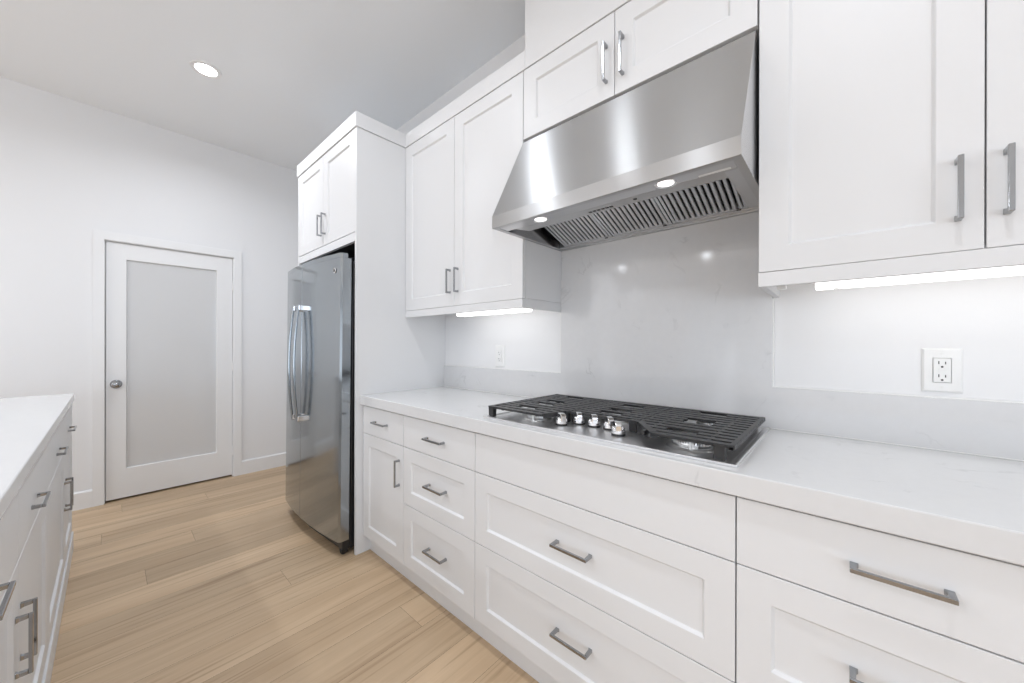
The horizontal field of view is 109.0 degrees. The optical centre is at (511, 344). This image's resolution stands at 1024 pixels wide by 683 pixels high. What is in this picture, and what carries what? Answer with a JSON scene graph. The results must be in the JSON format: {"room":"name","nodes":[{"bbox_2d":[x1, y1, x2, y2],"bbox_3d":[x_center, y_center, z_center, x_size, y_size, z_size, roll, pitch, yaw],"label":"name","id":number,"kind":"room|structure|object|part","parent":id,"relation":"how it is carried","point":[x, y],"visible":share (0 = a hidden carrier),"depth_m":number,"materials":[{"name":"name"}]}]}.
{"room":"kitchen","nodes":[
{"label":"kitchen","id":0,"kind":"room"},
{"bbox_2d":[105,304,105,499],"bbox_3d":[-3.119,0.177,3.325,0.650,2.251,1.010,0,0,42],"label":"wall","id":1,"kind":"structure","parent":0,"point":[105,304],"depth_m":3.22,"materials":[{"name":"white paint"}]},
{"bbox_2d":[0,77,297,492],"bbox_3d":[-5.095,-0.260,0.602,0.120,3.016,9.113,0,0,42],"label":"wall","id":2,"kind":"structure","parent":0,"point":[69,168],"depth_m":2.71,"materials":[{"name":"white paint"}]},
{"bbox_2d":[72,490,91,510],"bbox_3d":[-5.574,1.134,-0.022,0.014,0.127,7.350,0,0,42],"label":"baseboard","id":3,"kind":"structure","parent":2,"relation":"attached to","point":[83,499],"depth_m":2.66,"materials":[{"name":"white paint"}]},
{"bbox_2d":[92,229,241,506],"bbox_3d":[-2.841,0.177,3.073,0.132,2.052,0.903,0,0,42],"label":"door frame","id":4,"kind":"structure","parent":2,"relation":"in","point":[100,237],"depth_m":2.75,"materials":[{"name":"white paint"}]},
{"bbox_2d":[106,241,233,500],"bbox_3d":[-2.796,0.205,3.037,0.109,1.965,0.781,0,0,42],"label":"door","id":5,"kind":"structure","parent":4,"relation":"attached to","point":[170,365],"depth_m":3.01,"materials":[{"name":"white paint"}]},
{"bbox_3d":[-3.008,0.306,2.775,0.066,0.066,0.066,0,0,42],"label":"knob","id":6,"kind":"part","parent":5,"relation":"part of","materials":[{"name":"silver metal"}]},
{"bbox_3d":[-2.824,0.154,3.054,0.006,1.617,0.551,0,0,42],"label":"glass pane","id":7,"kind":"part","parent":5,"relation":"part of","materials":[{"name":"white glass"}]},
{"bbox_2d":[241,452,285,474],"bbox_3d":[-2.254,1.141,3.639,0.014,0.127,0.726,0,0,42],"label":"baseboard","id":8,"kind":"structure","parent":2,"relation":"attached to","point":[276,460],"depth_m":3.49,"materials":[{"name":"white paint"}]},
{"bbox_2d":[0,0,524,170],"bbox_3d":[-2.043,-1.801,-2.095,8.419,0.080,9.213,0,0,42],"label":"ceiling","id":9,"kind":"structure","parent":0,"point":[293,72],"depth_m":2.23,"materials":[{"name":"white paint"}]},
{"bbox_2d":[189,60,221,78],"bbox_3d":[-1.961,-1.757,2.341,0.160,0.006,0.160,0,0,42],"label":"recessed light","id":10,"kind":"object","parent":9,"relation":"in","point":[203,68],"visible":1,"depth_m":2.34,"materials":[{"name":"white paint"}]},
{"bbox_2d":[50,465,538,682],"bbox_3d":[-2.050,1.206,-2.095,8.219,0.002,9.013,0,0,42],"label":"floor","id":11,"kind":"structure","parent":0,"point":[215,580],"depth_m":1.69,"materials":[{"name":"brown wood"}]},
{"bbox_2d":[0,444,50,682],"bbox_3d":[-1.483,0.770,0.551,1.234,0.872,0.935,0,0,42],"label":"base cabinet","id":12,"kind":"object","parent":11,"relation":"on","point":[24,658],"visible":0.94,"depth_m":0.91,"materials":[{"name":"white paint"}]},
{"bbox_3d":[-0.908,0.456,0.644,0.135,0.011,0.026,0,0,42],"label":"handle","id":13,"kind":"part","parent":12,"relation":"part of","materials":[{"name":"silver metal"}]},
{"bbox_3d":[-0.962,0.807,0.662,0.609,0.575,0.020,0,0,42],"label":"door","id":14,"kind":"part","parent":12,"relation":"part of","materials":[{"name":"white paint"}]},
{"bbox_3d":[-0.962,0.429,0.662,0.609,0.175,0.020,0,0,42],"label":"drawer","id":15,"kind":"part","parent":12,"relation":"part of","materials":[{"name":"white paint"}]},
{"bbox_3d":[-1.139,0.702,0.853,0.011,0.140,0.026,0,0,42],"label":"handle","id":16,"kind":"part","parent":12,"relation":"part of","materials":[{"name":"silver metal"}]},
{"bbox_3d":[-1.193,0.702,0.902,0.011,0.140,0.026,0,0,42],"label":"handle","id":17,"kind":"part","parent":12,"relation":"part of","materials":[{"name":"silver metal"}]},
{"bbox_3d":[-1.419,0.428,1.077,0.620,0.175,0.020,0,0,42],"label":"drawer","id":18,"kind":"part","parent":12,"relation":"part of","materials":[{"name":"white paint"}]},
{"bbox_3d":[-1.420,0.806,1.077,0.620,0.575,0.020,0,0,42],"label":"door","id":19,"kind":"part","parent":12,"relation":"part of","materials":[{"name":"white paint"}]},
{"bbox_2d":[0,394,73,519],"bbox_3d":[-1.959,0.312,0.952,2.520,0.040,0.947,0,0,42],"label":"countertop","id":20,"kind":"structure","parent":12,"relation":"on","point":[27,424],"depth_m":1.21,"materials":[{"name":"white stone"}]},
{"bbox_3d":[-1.375,0.455,1.068,0.135,0.011,0.026,0,0,42],"label":"handle","id":21,"kind":"part","parent":12,"relation":"part of","materials":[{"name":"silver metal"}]},
{"bbox_3d":[-1.490,1.153,0.544,1.234,0.106,0.915,0,0,42],"label":"board","id":22,"kind":"part","parent":12,"relation":"part of","materials":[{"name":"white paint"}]},
{"bbox_2d":[47,405,76,681],"bbox_3d":[-2.407,0.768,1.389,1.259,0.872,0.935,0,0,42],"label":"base cabinet","id":23,"kind":"object","parent":11,"relation":"on","point":[60,479],"visible":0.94,"depth_m":1.62,"materials":[{"name":"white paint"}]},
{"bbox_3d":[-1.921,0.804,1.531,0.727,0.575,0.020,0,0,42],"label":"door","id":24,"kind":"part","parent":23,"relation":"part of","materials":[{"name":"white paint"}]},
{"bbox_3d":[-1.920,0.426,1.531,0.727,0.175,0.020,0,0,42],"label":"drawer","id":25,"kind":"part","parent":23,"relation":"part of","materials":[{"name":"white paint"}]},
{"bbox_3d":[-2.415,1.151,1.382,1.259,0.106,0.915,0,0,42],"label":"board","id":26,"kind":"part","parent":23,"relation":"part of","materials":[{"name":"white paint"}]},
{"bbox_3d":[-1.908,0.454,1.551,0.135,0.011,0.026,0,0,42],"label":"handle","id":27,"kind":"part","parent":23,"relation":"part of","materials":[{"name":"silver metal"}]},
{"bbox_3d":[-2.388,0.803,1.954,0.527,0.575,0.020,0,0,42],"label":"door","id":28,"kind":"part","parent":23,"relation":"part of","materials":[{"name":"white paint"}]},
{"bbox_3d":[-2.387,0.425,1.954,0.527,0.175,0.020,0,0,42],"label":"drawer","id":29,"kind":"part","parent":23,"relation":"part of","materials":[{"name":"white paint"}]},
{"bbox_3d":[-2.148,0.735,1.768,0.011,0.140,0.026,0,0,42],"label":"handle","id":30,"kind":"part","parent":23,"relation":"part of","materials":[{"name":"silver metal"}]},
{"bbox_3d":[-2.203,0.735,1.818,0.011,0.140,0.026,0,0,42],"label":"handle","id":31,"kind":"part","parent":23,"relation":"part of","materials":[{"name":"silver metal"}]},
{"bbox_3d":[-2.357,0.453,1.958,0.135,0.011,0.026,0,0,42],"label":"handle","id":32,"kind":"part","parent":23,"relation":"part of","materials":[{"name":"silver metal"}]},
{"bbox_2d":[286,253,354,553],"bbox_3d":[-1.112,0.345,2.557,0.886,1.724,0.760,0,0,42],"label":"refrigerator","id":33,"kind":"object","parent":11,"relation":"on","point":[320,409],"visible":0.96,"depth_m":2.16,"materials":[{"name":"silver metal"}]},
{"bbox_3d":[-1.431,0.120,2.364,0.025,0.737,0.040,0,0,42],"label":"handle","id":34,"kind":"part","parent":33,"relation":"part of","materials":[{"name":"silver metal"}]},
{"bbox_3d":[-1.477,0.299,2.530,0.382,1.638,0.097,0,0,42],"label":"door","id":35,"kind":"part","parent":33,"relation":"part of","materials":[{"name":"silver metal"}]},
{"bbox_3d":[-1.361,0.120,2.300,0.025,0.737,0.040,0,0,42],"label":"handle","id":36,"kind":"part","parent":33,"relation":"part of","materials":[{"name":"silver metal"}]},
{"bbox_2d":[297,111,444,554],"bbox_3d":[-1.044,-0.061,2.631,0.971,2.537,0.660,0,0,42],"label":"tall cabinet","id":37,"kind":"object","parent":11,"relation":"on","point":[352,186],"visible":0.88,"depth_m":2.23,"materials":[{"name":"white paint"}]},
{"bbox_3d":[-1.381,-0.020,2.957,0.020,2.452,0.630,0,0,42],"label":"panel","id":38,"kind":"part","parent":37,"relation":"part of","materials":[{"name":"white paint"}]},
{"bbox_3d":[-1.407,-0.947,2.570,0.456,0.594,0.020,0,0,42],"label":"door","id":39,"kind":"part","parent":37,"relation":"part of","materials":[{"name":"white paint"}]},
{"bbox_3d":[-1.278,-0.785,2.420,0.011,0.138,0.030,0,0,42],"label":"handle","id":40,"kind":"part","parent":37,"relation":"part of","materials":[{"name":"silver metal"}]},
{"bbox_3d":[-1.230,-0.785,2.376,0.011,0.138,0.030,0,0,42],"label":"handle","id":41,"kind":"part","parent":37,"relation":"part of","materials":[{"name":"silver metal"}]},
{"bbox_3d":[-1.236,-0.621,2.417,0.918,0.050,0.020,0,0,42],"label":"rail","id":42,"kind":"part","parent":37,"relation":"part of","materials":[{"name":"white paint"}]},
{"bbox_3d":[-1.067,-0.946,2.262,0.456,0.594,0.020,0,0,42],"label":"door","id":43,"kind":"part","parent":37,"relation":"part of","materials":[{"name":"white paint"}]},
{"bbox_3d":[-1.033,-1.288,2.639,0.971,0.083,0.638,0,0,42],"label":"crown","id":44,"kind":"part","parent":37,"relation":"part of","materials":[{"name":"white paint"}]},
{"bbox_3d":[-0.686,-0.018,2.327,0.020,2.452,0.630,0,0,42],"label":"panel","id":45,"kind":"part","parent":37,"relation":"part of","materials":[{"name":"white paint"}]},
{"bbox_2d":[363,405,410,580],"bbox_3d":[-0.516,0.779,2.177,0.435,0.858,0.620,0,0,42],"label":"base cabinet","id":46,"kind":"object","parent":11,"relation":"on","point":[383,435],"visible":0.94,"depth_m":1.96,"materials":[{"name":"white paint"}]},
{"bbox_3d":[-0.715,0.429,1.960,0.135,0.011,0.030,0,0,42],"label":"handle","id":47,"kind":"part","parent":46,"relation":"part of","materials":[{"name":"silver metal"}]},
{"bbox_3d":[-0.695,0.432,1.976,0.429,0.153,0.020,0,0,42],"label":"drawer","id":48,"kind":"part","parent":46,"relation":"part of","materials":[{"name":"white paint"}]},
{"bbox_3d":[-0.696,0.807,1.976,0.429,0.590,0.020,0,0,42],"label":"door","id":49,"kind":"part","parent":46,"relation":"part of","materials":[{"name":"white paint"}]},
{"bbox_3d":[-0.580,0.651,1.837,0.011,0.135,0.030,0,0,42],"label":"handle","id":50,"kind":"part","parent":46,"relation":"part of","materials":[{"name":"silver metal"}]},
{"bbox_2d":[403,415,482,637],"bbox_3d":[-0.158,0.780,1.853,0.530,0.858,0.620,0,0,42],"label":"base cabinet","id":51,"kind":"object","parent":11,"relation":"on","point":[439,539],"visible":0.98,"depth_m":1.62,"materials":[{"name":"white paint"}]},
{"bbox_3d":[-0.354,0.433,1.633,0.135,0.011,0.030,0,0,42],"label":"handle","id":52,"kind":"part","parent":51,"relation":"part of","materials":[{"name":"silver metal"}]},
{"bbox_3d":[-0.348,0.946,1.632,0.135,0.011,0.038,0,0,42],"label":"handle","id":53,"kind":"part","parent":51,"relation":"part of","materials":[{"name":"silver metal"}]},
{"bbox_3d":[-0.347,0.650,1.632,0.135,0.011,0.038,0,0,42],"label":"handle","id":54,"kind":"part","parent":51,"relation":"part of","materials":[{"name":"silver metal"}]},
{"bbox_3d":[-0.340,0.949,1.653,0.528,0.308,0.020,0,0,42],"label":"drawer","id":55,"kind":"part","parent":51,"relation":"part of","materials":[{"name":"white paint"}]},
{"bbox_3d":[-0.339,0.652,1.653,0.528,0.279,0.020,0,0,42],"label":"drawer","id":56,"kind":"part","parent":51,"relation":"part of","materials":[{"name":"white paint"}]},
{"bbox_3d":[-0.338,0.433,1.653,0.528,0.153,0.020,0,0,42],"label":"drawer","id":57,"kind":"part","parent":51,"relation":"part of","materials":[{"name":"white paint"}]},
{"bbox_2d":[475,433,736,682],"bbox_3d":[0.376,0.781,1.369,0.908,0.858,0.620,0,0,42],"label":"base cabinet","id":58,"kind":"object","parent":11,"relation":"on","point":[587,571],"visible":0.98,"depth_m":1.09,"materials":[{"name":"white paint"}]},
{"bbox_3d":[0.183,0.941,1.151,0.135,0.011,0.038,0,0,42],"label":"handle","id":59,"kind":"part","parent":58,"relation":"part of","materials":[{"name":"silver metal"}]},
{"bbox_3d":[0.183,0.651,1.151,0.135,0.011,0.038,0,0,42],"label":"handle","id":60,"kind":"part","parent":58,"relation":"part of","materials":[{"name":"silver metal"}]},
{"bbox_3d":[0.194,0.950,1.169,0.906,0.308,0.020,0,0,42],"label":"drawer","id":61,"kind":"part","parent":58,"relation":"part of","materials":[{"name":"white paint"}]},
{"bbox_2d":[736,496,1023,682],"bbox_3d":[1.133,0.783,0.682,1.135,0.858,0.620,0,0,42],"label":"base cabinet","id":62,"kind":"object","parent":11,"relation":"on","point":[820,599],"visible":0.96,"depth_m":0.71,"materials":[{"name":"white paint"}]},
{"bbox_2d":[360,387,1023,565],"bbox_3d":[0.444,0.324,1.317,3.010,0.054,0.608,0,0,42],"label":"countertop","id":63,"kind":"structure","parent":62,"relation":"on","point":[974,504],"depth_m":0.85,"materials":[{"name":"white stone"}]},
{"bbox_2d":[483,394,769,467],"bbox_3d":[0.391,0.273,1.369,0.884,0.046,0.534,0,0,42],"label":"gas cooktop","id":64,"kind":"object","parent":63,"relation":"in","point":[728,440],"visible":1,"depth_m":1.23,"materials":[{"name":"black metal"}]},
{"bbox_3d":[0.109,0.289,1.431,0.132,0.006,0.132,0,0,42],"label":"burner","id":65,"kind":"part","parent":64,"relation":"part of","materials":[{"name":"silver metal"}]},
{"bbox_3d":[0.160,0.258,1.348,0.126,0.018,0.010,0,0,-36],"label":"bay rail","id":66,"kind":"part","parent":64,"relation":"part of","materials":[{"name":"grey metal"}]},
{"bbox_3d":[0.180,0.275,1.324,0.042,0.022,0.042,0,0,42],"label":"knob","id":67,"kind":"part","parent":64,"relation":"part of","materials":[{"name":"silver metal"}]},
{"bbox_3d":[0.245,0.276,1.339,0.042,0.022,0.042,0,0,42],"label":"knob","id":68,"kind":"part","parent":64,"relation":"part of","materials":[{"name":"silver metal"}]},
{"bbox_3d":[0.291,0.276,1.297,0.042,0.022,0.042,0,0,42],"label":"knob","id":69,"kind":"part","parent":64,"relation":"part of","materials":[{"name":"silver metal"}]},
{"bbox_3d":[0.314,0.255,1.285,0.256,0.010,0.011,0,0,42],"label":"bay rail","id":70,"kind":"part","parent":64,"relation":"part of","materials":[{"name":"grey metal"}]},
{"bbox_3d":[0.337,0.276,1.256,0.042,0.022,0.042,0,0,42],"label":"knob","id":71,"kind":"part","parent":64,"relation":"part of","materials":[{"name":"silver metal"}]},
{"bbox_3d":[0.343,0.289,1.176,0.044,0.006,0.044,0,0,42],"label":"knob","id":72,"kind":"part","parent":64,"relation":"part of","materials":[{"name":"silver metal"}]},
{"bbox_3d":[0.343,0.276,1.176,0.042,0.022,0.042,0,0,42],"label":"knob","id":73,"kind":"part","parent":64,"relation":"part of","materials":[{"name":"silver metal"}]},
{"bbox_3d":[0.410,0.259,1.121,0.023,0.018,0.154,0,0,4],"label":"bay rail","id":74,"kind":"part","parent":64,"relation":"part of","materials":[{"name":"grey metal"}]},
{"bbox_3d":[0.518,0.290,1.052,0.140,0.006,0.140,0,0,42],"label":"burner","id":75,"kind":"part","parent":64,"relation":"part of","materials":[{"name":"silver metal"}]},
{"bbox_3d":[0.712,0.647,0.671,0.135,0.011,0.038,0,0,42],"label":"handle","id":76,"kind":"part","parent":62,"relation":"part of","materials":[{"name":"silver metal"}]},
{"bbox_3d":[0.727,0.655,0.686,0.524,0.279,0.020,0,0,42],"label":"drawer","id":77,"kind":"part","parent":62,"relation":"part of","materials":[{"name":"white paint"}]},
{"bbox_3d":[0.710,0.435,0.668,0.135,0.011,0.030,0,0,42],"label":"handle","id":78,"kind":"part","parent":62,"relation":"part of","materials":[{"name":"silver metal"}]},
{"bbox_2d":[397,35,1023,401],"bbox_3d":[1.014,-0.246,1.280,8.419,3.016,0.100,0,0,42],"label":"wall","id":79,"kind":"structure","parent":0,"point":[871,338],"depth_m":1.14,"materials":[{"name":"white paint"}]},
{"bbox_2d":[405,72,560,317],"bbox_3d":[-0.217,-0.705,2.096,0.979,1.076,0.345,0,0,42],"label":"upper cabinet","id":80,"kind":"object","parent":79,"relation":"attached to","point":[457,174],"visible":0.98,"depth_m":1.91,"materials":[{"name":"white paint"}]},
{"bbox_3d":[-0.489,-0.726,2.163,0.484,1.032,0.020,0,0,42],"label":"door","id":81,"kind":"part","parent":80,"relation":"part of","materials":[{"name":"white paint"}]},
{"bbox_3d":[-0.351,-0.346,2.004,0.011,0.133,0.030,0,0,42],"label":"handle","id":82,"kind":"part","parent":80,"relation":"part of","materials":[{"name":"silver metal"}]},
{"bbox_3d":[-0.302,-0.346,1.959,0.011,0.133,0.030,0,0,42],"label":"handle","id":83,"kind":"part","parent":80,"relation":"part of","materials":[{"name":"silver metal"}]},
{"bbox_2d":[406,51,525,147],"bbox_3d":[-0.201,-1.286,2.099,0.987,0.083,0.320,0,0,42],"label":"strip","id":84,"kind":"object","parent":80,"relation":"on","point":[514,67],"visible":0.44,"depth_m":1.90,"materials":[{"name":"white paint"}]},
{"bbox_3d":[-0.209,-0.189,2.106,0.979,0.044,0.317,0,0,42],"label":"light rail","id":85,"kind":"part","parent":80,"relation":"part of","materials":[{"name":"white paint"}]},
{"bbox_3d":[-0.126,-0.725,1.834,0.490,1.032,0.020,0,0,42],"label":"door","id":86,"kind":"part","parent":80,"relation":"part of","materials":[{"name":"white paint"}]},
{"bbox_2d":[457,308,531,316],"bbox_3d":[-0.113,-0.186,2.001,0.533,0.050,0.060,0,0,42],"label":"light","id":87,"kind":"object","parent":80,"relation":"attached to","point":[518,310],"visible":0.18,"depth_m":1.96,"materials":[{"name":"white plastic"}]},
{"bbox_2d":[495,345,504,366],"bbox_3d":[-0.074,0.072,2.192,0.077,0.130,0.010,0,0,42],"label":"wall outlet","id":88,"kind":"object","parent":79,"relation":"attached to","point":[499,349],"visible":1,"depth_m":2.19,"materials":[{"name":"white plastic"}]},
{"bbox_2d":[497,351,501,361],"bbox_3d":[-0.074,0.072,2.192,0.033,0.067,0.007,0,0,42],"label":"receptacle","id":89,"kind":"object","parent":88,"relation":"attached to","point":[499,353],"depth_m":2.19,"materials":[{"name":"white plastic"}]},
{"bbox_2d":[524,0,758,140],"bbox_3d":[0.478,-1.085,1.466,0.893,0.314,0.345,0,0,42],"label":"upper cabinet","id":90,"kind":"object","parent":79,"relation":"attached to","point":[640,42],"visible":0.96,"depth_m":1.33,"materials":[{"name":"white paint"}]},
{"bbox_3d":[0.224,-1.085,1.518,0.444,0.312,0.020,0,0,42],"label":"door","id":91,"kind":"part","parent":90,"relation":"part of","materials":[{"name":"white paint"}]},
{"bbox_2d":[525,0,630,68],"bbox_3d":[0.493,-1.499,1.471,0.882,0.511,0.320,0,0,42],"label":"panel","id":92,"kind":"object","parent":90,"relation":"on","point":[549,24],"visible":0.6,"depth_m":1.53,"materials":[{"name":"white paint"}]},
{"bbox_3d":[0.348,-1.057,1.371,0.011,0.145,0.030,0,0,42],"label":"handle","id":93,"kind":"part","parent":90,"relation":"part of","materials":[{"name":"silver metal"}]},
{"bbox_3d":[0.397,-1.057,1.327,0.011,0.145,0.030,0,0,42],"label":"handle","id":94,"kind":"part","parent":90,"relation":"part of","materials":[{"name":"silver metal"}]},
{"bbox_2d":[492,31,758,251],"bbox_3d":[0.415,-0.695,1.400,0.889,0.436,0.501,0,0,42],"label":"range hood","id":95,"kind":"object","parent":90,"relation":"attached to","point":[680,148],"visible":0.98,"depth_m":1.22,"materials":[{"name":"silver metal"}]},
{"bbox_3d":[0.110,-0.480,1.405,0.052,0.003,0.052,0,0,42],"label":"bulb","id":96,"kind":"part","parent":95,"relation":"part of","materials":[{"name":"white glass"}]},
{"bbox_3d":[0.458,-0.479,1.089,0.052,0.003,0.052,0,0,42],"label":"bulb","id":97,"kind":"part","parent":95,"relation":"part of","materials":[{"name":"white glass"}]},
{"bbox_3d":[0.555,-1.084,1.218,0.444,0.312,0.020,0,0,42],"label":"door","id":98,"kind":"part","parent":90,"relation":"part of","materials":[{"name":"white paint"}]},
{"bbox_2d":[444,212,1023,460],"bbox_3d":[0.644,-0.096,1.536,3.010,0.786,0.016,0,0,42],"label":"backsplash","id":99,"kind":"structure","parent":79,"relation":"attached to","point":[681,317],"depth_m":1.44,"materials":[{"name":"stone"}]},
{"bbox_2d":[758,0,1023,297],"bbox_3d":[1.113,-0.702,0.889,0.818,1.076,0.345,0,0,42],"label":"upper cabinet","id":100,"kind":"object","parent":79,"relation":"attached to","point":[891,132],"visible":1,"depth_m":0.88,"materials":[{"name":"white paint"}]},
{"bbox_2d":[777,286,786,289],"bbox_3d":[0.828,-0.188,1.107,0.037,0.043,0.030,0,0,42],"label":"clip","id":101,"kind":"object","parent":100,"relation":"attached to","point":[778,287],"visible":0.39,"depth_m":1.10,"materials":[{"name":"white plastic"}]},
{"bbox_3d":[1.122,-0.186,0.899,0.818,0.044,0.317,0,0,42],"label":"light rail","id":102,"kind":"part","parent":100,"relation":"part of","materials":[{"name":"white paint"}]},
{"bbox_2d":[815,265,1023,289],"bbox_3d":[1.130,-0.183,0.874,0.628,0.050,0.060,0,0,42],"label":"light","id":103,"kind":"object","parent":100,"relation":"attached to","point":[1012,270],"visible":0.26,"depth_m":0.92,"materials":[{"name":"white plastic"}]},
{"bbox_3d":[0.978,-0.341,0.798,0.011,0.138,0.030,0,0,42],"label":"handle","id":104,"kind":"part","parent":100,"relation":"part of","materials":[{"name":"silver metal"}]},
{"bbox_3d":[1.176,-0.722,0.653,0.407,1.032,0.020,0,0,42],"label":"door","id":105,"kind":"part","parent":100,"relation":"part of","materials":[{"name":"white paint"}]},
{"bbox_3d":[1.027,-0.341,0.754,0.011,0.138,0.030,0,0,42],"label":"handle","id":106,"kind":"part","parent":100,"relation":"part of","materials":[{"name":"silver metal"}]},
{"bbox_2d":[921,348,962,392],"bbox_3d":[1.210,0.074,1.028,0.077,0.124,0.010,0,0,42],"label":"wall outlet","id":107,"kind":"object","parent":79,"relation":"attached to","point":[941,368],"visible":1,"depth_m":1.03,"materials":[{"name":"white plastic"}]},
{"bbox_2d":[933,358,950,382],"bbox_3d":[1.210,0.074,1.028,0.033,0.067,0.007,0,0,42],"label":"receptacle","id":108,"kind":"object","parent":107,"relation":"attached to","point":[941,366],"depth_m":1.03,"materials":[{"name":"white plastic"}]}
]}

